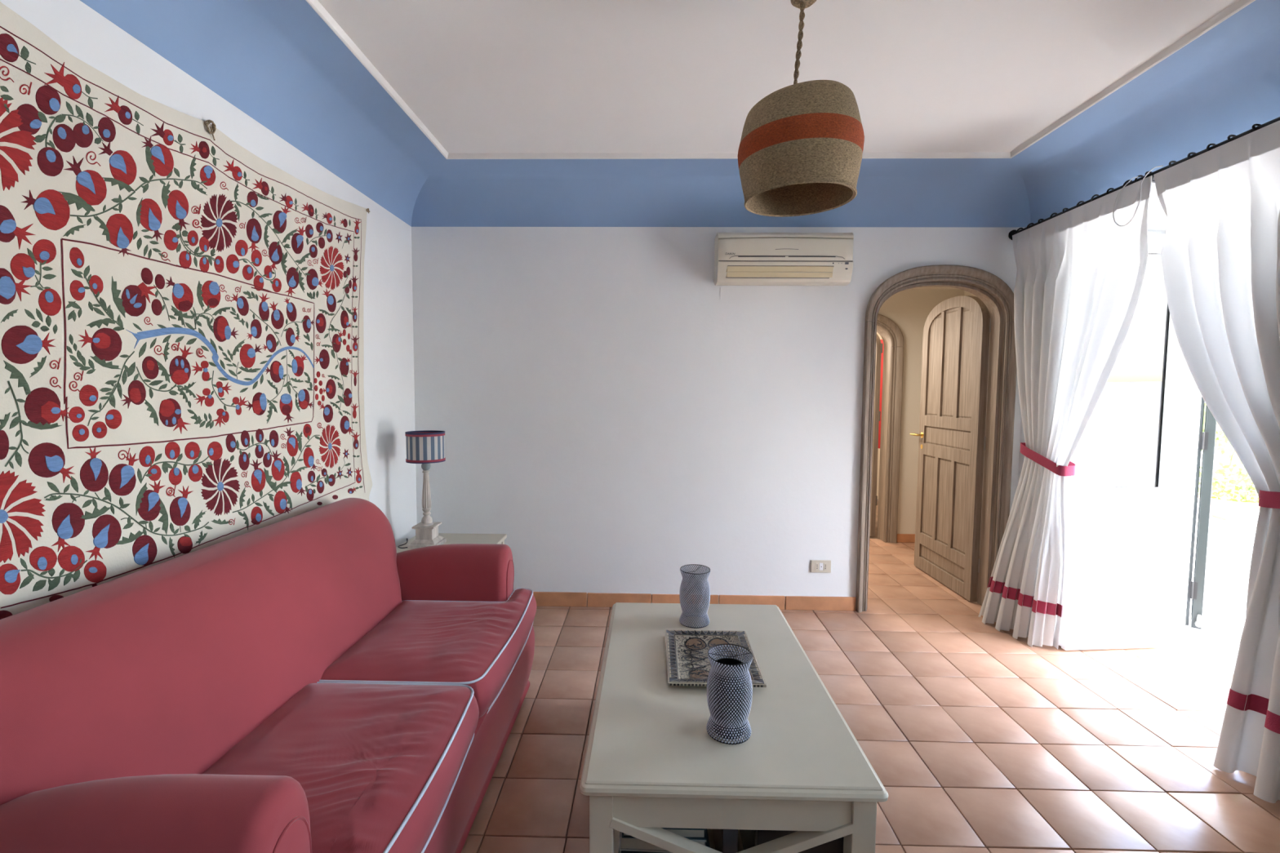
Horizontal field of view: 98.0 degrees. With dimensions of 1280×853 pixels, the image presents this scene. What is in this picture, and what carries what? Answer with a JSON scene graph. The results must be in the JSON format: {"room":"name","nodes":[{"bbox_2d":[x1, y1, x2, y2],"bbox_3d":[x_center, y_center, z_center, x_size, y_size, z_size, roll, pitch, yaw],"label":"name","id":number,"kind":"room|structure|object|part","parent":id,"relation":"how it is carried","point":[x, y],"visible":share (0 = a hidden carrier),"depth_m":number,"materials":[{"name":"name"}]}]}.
{"room":"traditional dwelling","nodes":[
{"label":"traditional dwelling","id":0,"kind":"room"},
{"bbox_2d":[0,0,417,547],"bbox_3d":[-1.558,-0.017,0.020,0.150,2.750,6.935,0,4,1],"label":"wall","id":1,"kind":"structure","parent":0,"point":[82,32],"depth_m":2.90,"materials":[{"name":"paint"}]},
{"bbox_2d":[0,1,372,619],"bbox_3d":[-1.421,-0.201,1.780,0.035,1.693,2.274,0,4,1],"label":"tapestry","id":2,"kind":"object","parent":1,"relation":"attached to","point":[182,338],"depth_m":1.62,"materials":[{"name":"fabric"}]},
{"bbox_2d":[0,509,8,523],"bbox_3d":[-1.438,0.202,1.254,0.003,0.032,0.025,1,4,5],"label":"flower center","id":3,"kind":"object","parent":2,"relation":"on","point":[3,513],"depth_m":1.26,"materials":[{"name":"blue fabric"}]},
{"bbox_2d":[0,97,36,191],"bbox_3d":[-1.429,-0.622,1.229,0.005,0.233,0.184,0,4,-1],"label":"flower","id":4,"kind":"object","parent":2,"relation":"on","point":[18,117],"depth_m":1.28,"materials":[{"name":"red fabric"}]},
{"bbox_2d":[0,470,45,563],"bbox_3d":[-1.439,0.203,1.260,0.009,0.212,0.167,0,4,1],"label":"flower","id":5,"kind":"object","parent":2,"relation":"on","point":[22,492],"depth_m":1.30,"materials":[{"name":"red fabric"}]},
{"bbox_2d":[200,193,237,252],"bbox_3d":[-1.422,-0.691,1.884,0.008,0.201,0.160,0,4,1],"label":"flower","id":6,"kind":"object","parent":2,"relation":"on","point":[219,211],"depth_m":1.88,"materials":[{"name":"red fabric"}]},
{"bbox_2d":[216,218,222,226],"bbox_3d":[-1.422,-0.689,1.882,0.004,0.030,0.024,1,4,3],"label":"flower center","id":7,"kind":"object","parent":2,"relation":"on","point":[219,221],"depth_m":1.88,"materials":[{"name":"blue fabric"}]},
{"bbox_2d":[200,457,239,515],"bbox_3d":[-1.427,0.204,1.898,0.008,0.204,0.179,0,4,1],"label":"flower","id":8,"kind":"object","parent":2,"relation":"on","point":[220,477],"depth_m":1.89,"materials":[{"name":"red fabric"}]},
{"bbox_2d":[217,481,223,491],"bbox_3d":[-1.424,0.203,1.890,0.003,0.031,0.027,0,4,-1],"label":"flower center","id":9,"kind":"object","parent":2,"relation":"on","point":[220,484],"depth_m":1.89,"materials":[{"name":"blue fabric"}]},
{"bbox_2d":[319,424,340,468],"bbox_3d":[-1.414,0.091,2.539,0.008,0.204,0.170,0,4,1],"label":"flower","id":10,"kind":"object","parent":2,"relation":"on","point":[329,434],"depth_m":2.54,"materials":[{"name":"red fabric"}]},
{"bbox_2d":[328,443,332,449],"bbox_3d":[-1.414,0.090,2.539,0.004,0.030,0.025,0,4,1],"label":"flower","id":11,"kind":"object","parent":2,"relation":"on","point":[330,445],"depth_m":2.54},
{"bbox_2d":[319,245,344,290],"bbox_3d":[-1.406,-0.724,2.547,0.009,0.204,0.205,0,4,1],"label":"flower","id":12,"kind":"object","parent":2,"relation":"on","point":[331,258],"depth_m":2.54,"materials":[{"name":"red fabric"}]},
{"bbox_2d":[329,264,333,271],"bbox_3d":[-1.404,-0.722,2.538,0.003,0.031,0.031,0,4,0],"label":"flower","id":13,"kind":"object","parent":2,"relation":"on","point":[331,266],"depth_m":2.53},
{"bbox_2d":[335,232,342,243],"bbox_3d":[-1.404,-0.882,2.596,0.004,0.058,0.065,0,4,1],"label":"flower","id":14,"kind":"object","parent":2,"relation":"on","point":[339,236],"depth_m":2.60,"materials":[{"name":"fabric"}]},
{"bbox_2d":[337,470,342,478],"bbox_3d":[-1.415,0.223,2.624,0.004,0.054,0.050,0,4,1],"label":"flower","id":15,"kind":"object","parent":2,"relation":"on","point":[340,473],"depth_m":2.62,"materials":[{"name":"fabric"}]},
{"bbox_2d":[342,448,349,458],"bbox_3d":[-1.409,0.131,2.670,0.003,0.052,0.059,0,4,1],"label":"flower","id":16,"kind":"object","parent":2,"relation":"on","point":[345,451],"depth_m":2.67,"materials":[{"name":"fabric"}]},
{"bbox_2d":[344,254,350,262],"bbox_3d":[-1.406,-0.806,2.674,0.002,0.051,0.055,0,4,1],"label":"flower","id":17,"kind":"object","parent":2,"relation":"on","point":[347,257],"depth_m":2.67,"materials":[{"name":"fabric"}]},
{"bbox_2d":[345,234,351,244],"bbox_3d":[-1.403,-0.904,2.679,0.002,0.052,0.063,0,4,1],"label":"flower","id":18,"kind":"object","parent":2,"relation":"on","point":[348,237],"depth_m":2.68,"materials":[{"name":"fabric"}]},
{"bbox_2d":[346,467,352,476],"bbox_3d":[-1.410,0.224,2.704,0.003,0.048,0.060,0,4,1],"label":"flower","id":19,"kind":"object","parent":2,"relation":"on","point":[348,470],"depth_m":2.70,"materials":[{"name":"fabric"}]},
{"bbox_2d":[80,0,1279,226],"bbox_3d":[0.399,-1.121,-0.041,3.746,0.260,6.834,0,4,1],"label":"trim","id":20,"kind":"structure","parent":1,"relation":"attached to","point":[277,62],"depth_m":2.67,"materials":[{"name":"blue paint"}]},
{"bbox_2d":[411,226,1026,596],"bbox_3d":[0.769,-0.224,3.499,4.557,2.750,0.130,0,4,1],"label":"wall","id":21,"kind":"structure","parent":0,"point":[601,408],"depth_m":3.45,"materials":[{"name":"paint"}]},
{"bbox_2d":[533,591,856,610],"bbox_3d":[-0.031,1.101,3.526,2.777,0.091,0.018,0,4,1],"label":"baseboard","id":22,"kind":"structure","parent":21,"relation":"attached to","point":[542,598],"depth_m":3.51,"materials":[{"name":"tile"}]},
{"bbox_2d":[713,232,853,285],"bbox_3d":[0.835,-0.982,3.278,0.774,0.293,0.209,0,4,1],"label":"air conditioner","id":23,"kind":"object","parent":21,"relation":"attached to","point":[740,259],"visible":1,"depth_m":3.19,"materials":[{"name":"beige plastic"}]},
{"bbox_3d":[0.834,-1.013,3.184,0.764,0.126,0.022,0,4,1],"label":"panel","id":24,"kind":"part","parent":23,"relation":"part of","materials":[{"name":"beige plastic"}]},
{"bbox_2d":[810,560,831,573],"bbox_3d":[1.135,0.877,3.489,0.124,0.078,0.014,0,4,1],"label":"wall socket","id":25,"kind":"object","parent":21,"relation":"attached to","point":[816,566],"visible":1,"depth_m":3.48,"materials":[{"name":"beige plastic"}]},
{"bbox_2d":[855,264,1017,612],"bbox_3d":[1.829,0.066,3.898,0.906,2.135,1.015,0,4,1],"label":"door","id":26,"kind":"structure","parent":21,"relation":"in","point":[955,439],"depth_m":3.61,"materials":[{"name":"brown wood"}]},
{"bbox_3d":[1.396,0.262,3.432,0.063,1.798,0.040,0,4,1],"label":"jamb casing","id":27,"kind":"part","parent":26,"relation":"part of","materials":[{"name":"brown wood"}]},
{"bbox_3d":[2.154,0.063,4.333,0.051,0.048,0.134,0,4,1],"label":"handle","id":28,"kind":"part","parent":26,"relation":"part of","materials":[{"name":"gold metal"}]},
{"bbox_3d":[2.194,0.522,4.202,0.029,0.602,0.170,0,4,1],"label":"panel","id":29,"kind":"part","parent":26,"relation":"part of","materials":[{"name":"brown wood"}]},
{"bbox_3d":[2.201,-0.446,4.139,0.029,0.722,0.170,0,4,1],"label":"panel","id":30,"kind":"part","parent":26,"relation":"part of","materials":[{"name":"brown wood"}]},
{"bbox_3d":[1.825,-0.801,3.354,0.906,0.335,0.040,0,4,1],"label":"arch casing","id":31,"kind":"part","parent":26,"relation":"part of","materials":[{"name":"brown wood"}]},
{"bbox_3d":[2.188,0.978,4.015,0.029,0.097,0.601,0,4,1],"label":"panel","id":32,"kind":"part","parent":26,"relation":"part of","materials":[{"name":"brown wood"}]},
{"bbox_3d":[2.192,0.536,3.986,0.029,0.602,0.170,0,4,1],"label":"panel","id":33,"kind":"part","parent":26,"relation":"part of","materials":[{"name":"brown wood"}]},
{"bbox_3d":[2.195,0.080,3.957,0.029,0.127,0.601,0,4,1],"label":"panel","id":34,"kind":"part","parent":26,"relation":"part of","materials":[{"name":"brown wood"}]},
{"bbox_3d":[2.198,-0.440,3.924,0.029,0.739,0.170,0,4,1],"label":"panel","id":35,"kind":"part","parent":26,"relation":"part of","materials":[{"name":"brown wood"}]},
{"bbox_3d":[2.189,0.550,3.771,0.029,0.602,0.170,0,4,1],"label":"panel","id":36,"kind":"part","parent":26,"relation":"part of","materials":[{"name":"brown wood"}]},
{"bbox_3d":[2.196,-0.418,3.709,0.029,0.722,0.170,0,4,1],"label":"panel","id":37,"kind":"part","parent":26,"relation":"part of","materials":[{"name":"brown wood"}]},
{"bbox_3d":[2.239,0.269,3.414,0.063,1.798,0.040,0,4,1],"label":"jamb casing","id":38,"kind":"part","parent":26,"relation":"part of","materials":[{"name":"brown wood"}]},
{"bbox_2d":[318,0,1238,153],"bbox_3d":[0.706,-1.348,-0.067,4.657,0.150,7.125,0,4,1],"label":"ceiling","id":39,"kind":"structure","parent":0,"point":[482,76],"depth_m":2.16,"materials":[{"name":"paint"}]},
{"bbox_2d":[306,0,1255,159],"bbox_3d":[0.400,-1.264,-0.051,3.043,0.026,6.131,0,4,1],"label":"trim","id":40,"kind":"structure","parent":39,"relation":"attached to","point":[316,5],"depth_m":2.68,"materials":[{"name":"paint"}]},
{"bbox_2d":[737,0,864,217],"bbox_3d":[0.520,-1.062,1.804,0.407,0.663,0.402,0,4,1],"label":"pendant lamp","id":41,"kind":"object","parent":39,"relation":"hanging from","point":[801,148],"visible":1,"depth_m":1.67,"materials":[{"name":"fabric"}]},
{"bbox_3d":[0.512,-1.212,1.797,0.035,0.323,0.018,0,4,1],"label":"cord","id":42,"kind":"part","parent":41,"relation":"part of","materials":[{"name":"fabric"}]},
{"bbox_3d":[0.513,-1.212,1.797,0.034,0.323,0.018,0,4,1],"label":"cord","id":43,"kind":"part","parent":41,"relation":"part of","materials":[{"name":"fabric"}]},
{"bbox_3d":[0.516,-1.003,1.806,0.388,0.157,0.383,-2,5,1],"label":"lamp shade","id":44,"kind":"part","parent":41,"relation":"part of","materials":[{"name":"fabric"}]},
{"bbox_3d":[0.522,-0.802,1.821,0.388,0.120,0.383,-2,5,1],"label":"lamp shade","id":45,"kind":"part","parent":41,"relation":"part of","materials":[{"name":"fabric"}]},
{"bbox_2d":[461,499,1279,852],"bbox_3d":[0.750,1.333,1.945,4.607,0.162,10.700,0,4,1],"label":"floor","id":46,"kind":"structure","parent":0,"point":[978,738],"depth_m":2.24,"materials":[{"name":"tile"}]},
{"bbox_2d":[0,497,536,852],"bbox_3d":[-0.946,0.809,1.737,0.962,0.889,1.710,0,4,1],"label":"sofa","id":47,"kind":"object","parent":46,"relation":"on","point":[304,682],"visible":1,"depth_m":1.38,"materials":[{"name":"fabric"}]},
{"bbox_3d":[-0.968,0.923,0.984,0.712,0.610,0.178,0,4,1],"label":"arm","id":48,"kind":"part","parent":47,"relation":"part of","materials":[{"name":"fabric"}]},
{"bbox_3d":[-1.196,0.748,1.738,0.422,0.769,1.690,0,4,1],"label":"backrest","id":49,"kind":"part","parent":47,"relation":"part of","materials":[{"name":"fabric"}]},
{"bbox_3d":[-0.613,0.930,0.979,0.008,0.478,0.118,0,4,1],"label":"arm panel","id":50,"kind":"part","parent":47,"relation":"part of","materials":[{"name":"fabric"}]},
{"bbox_2d":[202,683,479,852],"bbox_3d":[-0.768,0.875,1.306,0.588,0.175,0.849,0,4,1],"label":"seat cushion","id":51,"kind":"object","parent":47,"relation":"on","point":[378,766],"depth_m":1.37,"materials":[{"name":"fabric"}]},
{"bbox_2d":[320,588,536,718],"bbox_3d":[-0.750,0.820,2.165,0.588,0.175,0.849,0,4,1],"label":"seat cushion","id":52,"kind":"object","parent":47,"relation":"on","point":[476,638],"depth_m":1.97,"materials":[{"name":"fabric"}]},
{"bbox_3d":[-0.936,0.826,2.498,0.712,0.610,0.178,0,4,1],"label":"arm","id":53,"kind":"part","parent":47,"relation":"part of","materials":[{"name":"fabric"}]},
{"bbox_3d":[-0.582,0.833,2.490,0.008,0.478,0.118,0,4,1],"label":"arm panel","id":54,"kind":"part","parent":47,"relation":"part of","materials":[{"name":"fabric"}]},
{"bbox_2d":[395,533,506,552],"bbox_3d":[-1.071,0.914,3.139,0.557,0.498,0.520,0,4,1],"label":"side table","id":55,"kind":"object","parent":46,"relation":"on","point":[451,538],"visible":0.1,"depth_m":3.26,"materials":[{"name":"beige paint"}]},
{"bbox_2d":[397,430,446,549],"bbox_3d":[-1.254,0.543,3.150,0.336,1.036,0.286,0,4,1],"label":"table lamp","id":56,"kind":"object","parent":55,"relation":"on","point":[425,447],"depth_m":3.05,"materials":[{"name":"white wood"}]},
{"bbox_3d":[-1.343,0.854,3.179,0.062,0.410,0.269,-1,4,-22],"label":"lamp cord","id":57,"kind":"part","parent":56,"relation":"part of","materials":[{"name":"black plastic"}]},
{"bbox_3d":[-1.185,0.043,3.076,0.205,0.011,0.205,0,4,1],"label":"red trim","id":58,"kind":"part","parent":56,"relation":"part of","materials":[{"name":"red"}]},
{"bbox_3d":[-1.185,0.034,3.075,0.205,0.009,0.205,0,4,1],"label":"navy trim","id":59,"kind":"part","parent":56,"relation":"part of","materials":[{"name":"blue"}]},
{"bbox_3d":[-1.186,0.115,3.080,0.200,0.156,0.200,0,4,1],"label":"lamp shade","id":60,"kind":"part","parent":56,"relation":"part of","materials":[{"name":"white"}]},
{"bbox_3d":[-1.187,0.181,3.085,0.205,0.011,0.205,0,4,1],"label":"red trim","id":61,"kind":"part","parent":56,"relation":"part of","materials":[{"name":"red fabric"}]},
{"bbox_3d":[-1.187,0.190,3.085,0.205,0.006,0.205,0,4,1],"label":"navy trim","id":62,"kind":"part","parent":56,"relation":"part of","materials":[{"name":"red"}]},
{"bbox_3d":[-1.188,0.347,3.095,0.048,0.209,0.048,0,4,1],"label":"fluted stem","id":63,"kind":"part","parent":56,"relation":"part of","materials":[{"name":"white paint"}]},
{"bbox_2d":[579,602,888,852],"bbox_3d":[0.229,1.028,1.872,0.721,0.452,1.140,0,4,1],"label":"coffee table","id":64,"kind":"object","parent":46,"relation":"on","point":[652,763],"visible":0.88,"depth_m":1.41,"materials":[{"name":"beige paint"}]},
{"bbox_3d":[-0.093,1.075,1.360,0.056,0.420,0.056,0,4,1],"label":"leg","id":65,"kind":"part","parent":64,"relation":"part of","materials":[{"name":"beige paint"}]},
{"bbox_2d":[613,828,743,852],"bbox_3d":[0.228,1.159,1.880,0.657,0.020,1.036,0,4,1],"label":"shelf","id":66,"kind":"object","parent":64,"relation":"attached to","point":[616,833],"depth_m":1.57,"materials":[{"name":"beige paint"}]},
{"bbox_2d":[679,564,710,628],"bbox_3d":[0.218,0.672,2.210,0.122,0.217,0.123,-1,4,-18],"label":"vase","id":67,"kind":"object","parent":64,"relation":"on","point":[691,606],"visible":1,"depth_m":2.17,"materials":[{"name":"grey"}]},
{"bbox_2d":[664,629,766,687],"bbox_3d":[0.239,0.787,1.893,0.301,0.027,0.385,0,4,1],"label":"tray","id":68,"kind":"object","parent":64,"relation":"on","point":[687,661],"visible":0.63,"depth_m":1.92,"materials":[{"name":"grey"}]},
{"bbox_2d":[712,829,737,852],"bbox_3d":[0.227,1.075,1.509,0.038,0.195,0.240,0,4,1],"label":"box file","id":69,"kind":"object","parent":64,"relation":"on","point":[726,841],"visible":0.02,"depth_m":1.39,"materials":[{"name":"grey"}]},
{"bbox_2d":[706,644,752,745],"bbox_3d":[0.241,0.717,1.501,0.122,0.217,0.123,3,4,32],"label":"vase","id":70,"kind":"object","parent":64,"relation":"on","point":[727,681],"visible":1,"depth_m":1.46,"materials":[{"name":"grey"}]},
{"bbox_3d":[0.241,0.732,1.502,0.086,0.180,0.086,0,4,1],"label":"glass","id":71,"kind":"part","parent":70,"relation":"part of","materials":[{"name":"black"}]},
{"bbox_2d":[739,829,843,852],"bbox_3d":[0.417,1.071,1.565,0.262,0.198,0.372,0,4,1],"label":"storage basket","id":72,"kind":"object","parent":64,"relation":"on","point":[750,838],"visible":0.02,"depth_m":1.38,"materials":[{"name":"black"}]},
{"bbox_3d":[0.528,1.080,1.347,0.056,0.420,0.056,0,4,1],"label":"leg","id":73,"kind":"part","parent":64,"relation":"part of","materials":[{"name":"beige paint"}]},
{"bbox_3d":[0.063,1.145,1.527,0.235,0.050,0.300,1,4,3],"label":"book","id":74,"kind":"object","parent":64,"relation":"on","visible":0},
{"bbox_3d":[0.063,1.097,1.524,0.228,0.045,0.300,0,4,1],"label":"book","id":75,"kind":"object","parent":74,"relation":"on","visible":0},
{"bbox_2d":[621,828,710,852],"bbox_3d":[0.063,1.057,1.521,0.221,0.035,0.300,0,4,0],"label":"book","id":76,"kind":"object","parent":75,"relation":"on","point":[707,843],"visible":0.05,"depth_m":1.37,"materials":[{"name":"blue paper"}]},
{"bbox_2d":[619,831,706,852],"bbox_3d":[0.063,1.022,1.519,0.214,0.035,0.300,1,4,3],"label":"book","id":77,"kind":"object","parent":76,"relation":"on","point":[625,844],"visible":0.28,"depth_m":1.38,"materials":[{"name":"grey paper"}]},
{"bbox_2d":[622,827,706,839],"bbox_3d":[0.062,0.990,1.517,0.207,0.028,0.300,0,4,1],"label":"book","id":78,"kind":"object","parent":77,"relation":"on","point":[689,833],"visible":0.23,"depth_m":1.37,"materials":[{"name":"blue paper"}]},
{"bbox_2d":[1168,635,1237,678],"bbox_3d":[3.007,1.269,2.553,0.240,0.102,1.205,0,4,1],"label":"threshold","id":79,"kind":"structure","parent":46,"relation":"on","point":[1217,658],"depth_m":2.94,"materials":[{"name":"white paint"}]},
{"bbox_2d":[876,288,964,533],"bbox_3d":[1.952,-0.308,6.104,3.000,2.600,2.140,0,4,1],"label":"wall","id":80,"kind":"structure","parent":0,"point":[909,309],"depth_m":5.01,"materials":[{"name":"beige paint"}]},
{"bbox_2d":[878,339,884,448],"bbox_3d":[2.650,-0.345,5.982,0.040,1.200,0.750,0,4,1],"label":"curtain","id":81,"kind":"object","parent":80,"relation":"hanging from","point":[882,340],"visible":0.02,"depth_m":6.13,"materials":[{"name":"red fabric"}]},
{"bbox_2d":[869,313,903,543],"bbox_3d":[1.873,-0.018,5.485,0.972,2.100,0.944,0,4,1],"label":"door","id":82,"kind":"structure","parent":80,"relation":"in","point":[892,337],"depth_m":5.07,"materials":[{"name":"brown wood"}]},
{"bbox_3d":[1.870,-0.878,4.977,0.972,0.320,0.040,0,4,1],"label":"arch casing","id":83,"kind":"part","parent":82,"relation":"part of","materials":[{"name":"brown wood"}]},
{"bbox_3d":[2.297,0.175,5.036,0.102,1.778,0.040,0,4,1],"label":"jamb casing","id":84,"kind":"part","parent":82,"relation":"part of","materials":[{"name":"brown wood"}]},
{"bbox_2d":[897,533,915,542],"bbox_3d":[2.603,1.024,5.095,0.525,0.080,0.018,0,4,1],"label":"baseboard","id":85,"kind":"structure","parent":80,"relation":"attached to","point":[901,538],"depth_m":5.09,"materials":[{"name":"orange tile"}]},
{"bbox_2d":[910,286,960,289],"bbox_3d":[1.748,-1.226,4.298,2.650,0.080,1.635,0,4,1],"label":"ceiling","id":86,"kind":"structure","parent":0,"point":[922,287],"depth_m":4.91,"materials":[{"name":"beige paint"}]},
{"bbox_2d":[964,290,990,547],"bbox_3d":[2.913,-0.029,4.286,0.100,2.290,1.485,0,4,1],"label":"wall","id":87,"kind":"structure","parent":0,"point":[966,293],"depth_m":4.69,"materials":[{"name":"beige paint"}]},
{"bbox_2d":[1017,182,1201,635],"bbox_3d":[2.644,0.015,-0.016,0.760,2.750,6.834,0,4,1],"label":"wall","id":88,"kind":"structure","parent":0,"point":[1157,217],"depth_m":3.10,"materials":[{"name":"paint"}]},
{"bbox_2d":[1058,234,1192,650],"bbox_3d":[2.608,0.098,2.486,0.734,2.238,1.205,0,4,1],"label":"door","id":89,"kind":"structure","parent":88,"relation":"in","point":[1124,498],"depth_m":2.96,"materials":[{"name":"white paint"}]},
{"bbox_3d":[2.556,0.758,2.997,0.455,0.600,0.025,0,4,-4],"label":"panel","id":90,"kind":"part","parent":89,"relation":"part of","materials":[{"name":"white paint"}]},
{"bbox_3d":[2.563,-0.288,2.930,0.455,1.255,0.004,0,4,-4],"label":"pane","id":91,"kind":"part","parent":89,"relation":"part of","materials":[{"name":"clear glass"}]},
{"bbox_2d":[1008,116,1279,239],"bbox_3d":[2.246,-1.069,2.324,0.149,0.071,2.026,0,4,1],"label":"curtain rod","id":92,"kind":"object","parent":88,"relation":"attached to","point":[1013,232],"visible":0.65,"depth_m":2.39,"materials":[{"name":"black metal"}]},
{"bbox_2d":[977,175,1151,648],"bbox_3d":[2.141,0.048,2.902,0.191,2.298,0.919,0,4,1],"label":"curtain","id":93,"kind":"object","parent":92,"relation":"hanging from","point":[1080,275],"visible":0.97,"depth_m":2.92,"materials":[{"name":"white fabric"}]},
{"bbox_2d":[1020,442,1075,475],"bbox_3d":[2.213,0.174,3.032,0.094,0.142,0.351,0,4,1],"label":"tieback","id":94,"kind":"object","parent":93,"relation":"attached to","point":[1060,470],"visible":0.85,"depth_m":2.95,"materials":[{"name":"red fabric"}]},
{"bbox_2d":[1112,164,1163,226],"bbox_3d":[2.162,-0.991,2.421,0.045,0.213,0.206,0,4,1],"label":"pull cord","id":95,"kind":"object","parent":92,"relation":"hanging from","point":[1116,223],"visible":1,"depth_m":2.44,"materials":[{"name":"white fabric"}]},
{"bbox_2d":[1153,120,1279,803],"bbox_3d":[2.139,0.108,1.923,0.179,2.292,1.024,0,4,1],"label":"curtain","id":96,"kind":"object","parent":92,"relation":"hanging from","point":[1220,253],"visible":0.99,"depth_m":1.99,"materials":[{"name":"white fabric"}]},
{"bbox_2d":[1258,489,1279,508],"bbox_3d":[2.182,0.235,1.781,0.094,0.110,0.321,0,4,1],"label":"tieback","id":97,"kind":"object","parent":96,"relation":"attached to","point":[1266,499],"visible":0.91,"depth_m":1.89,"materials":[{"name":"red fabric"}]},
{"bbox_2d":[1185,396,1216,629],"bbox_3d":[3.284,0.096,3.242,0.104,2.120,0.352,4,5,45],"label":"shutter","id":98,"kind":"object","parent":88,"relation":"attached to","point":[1206,439],"visible":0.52,"depth_m":3.16,"materials":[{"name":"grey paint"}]},
{"bbox_3d":[3.280,0.093,3.283,0.042,2.120,0.300,4,5,45],"label":"shutter panel","id":99,"kind":"part","parent":98,"relation":"part of","materials":[{"name":"green paint"}]},
{"label":"outside","id":100,"kind":"structure","parent":0,"visible":0},
{"bbox_2d":[1184,472,1259,654],"bbox_3d":[9.129,1.231,5.521,12.000,0.204,24.000,0,4,1],"label":"patio","id":101,"kind":"structure","parent":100,"point":[1230,543],"depth_m":4.30,"materials":[{"name":"stone"}]},
{"bbox_2d":[1200,402,1242,485],"bbox_3d":[9.216,-0.104,8.645,1.826,2.125,1.905,0,4,1],"label":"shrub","id":102,"kind":"object","parent":101,"relation":"on","point":[1224,444],"visible":0.02,"depth_m":8.60,"materials":[{"name":"green plant"}]},
{"bbox_2d":[1200,437,1249,478],"bbox_3d":[6.886,0.316,5.510,7.500,1.700,24.000,0,4,1],"label":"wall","id":103,"kind":"structure","parent":101,"relation":"on","point":[1216,455],"depth_m":10.06,"materials":[{"name":"white"}]},
{"bbox_2d":[1197,461,1259,521],"bbox_3d":[6.806,0.733,6.394,0.631,0.652,0.729,0,4,-13],"label":"potted plant","id":104,"kind":"object","parent":101,"relation":"on","point":[1228,505],"visible":0.6,"depth_m":6.30,"materials":[{"name":"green plant"}]},
{"bbox_3d":[6.799,0.942,6.404,0.570,0.235,0.570,0,4,1],"label":"pot","id":105,"kind":"part","parent":104,"relation":"part of","materials":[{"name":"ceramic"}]},
{"bbox_3d":[6.804,0.784,6.401,0.236,0.256,0.041,2,4,26],"label":"stem","id":106,"kind":"part","parent":104,"relation":"part of","materials":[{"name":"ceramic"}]}
]}

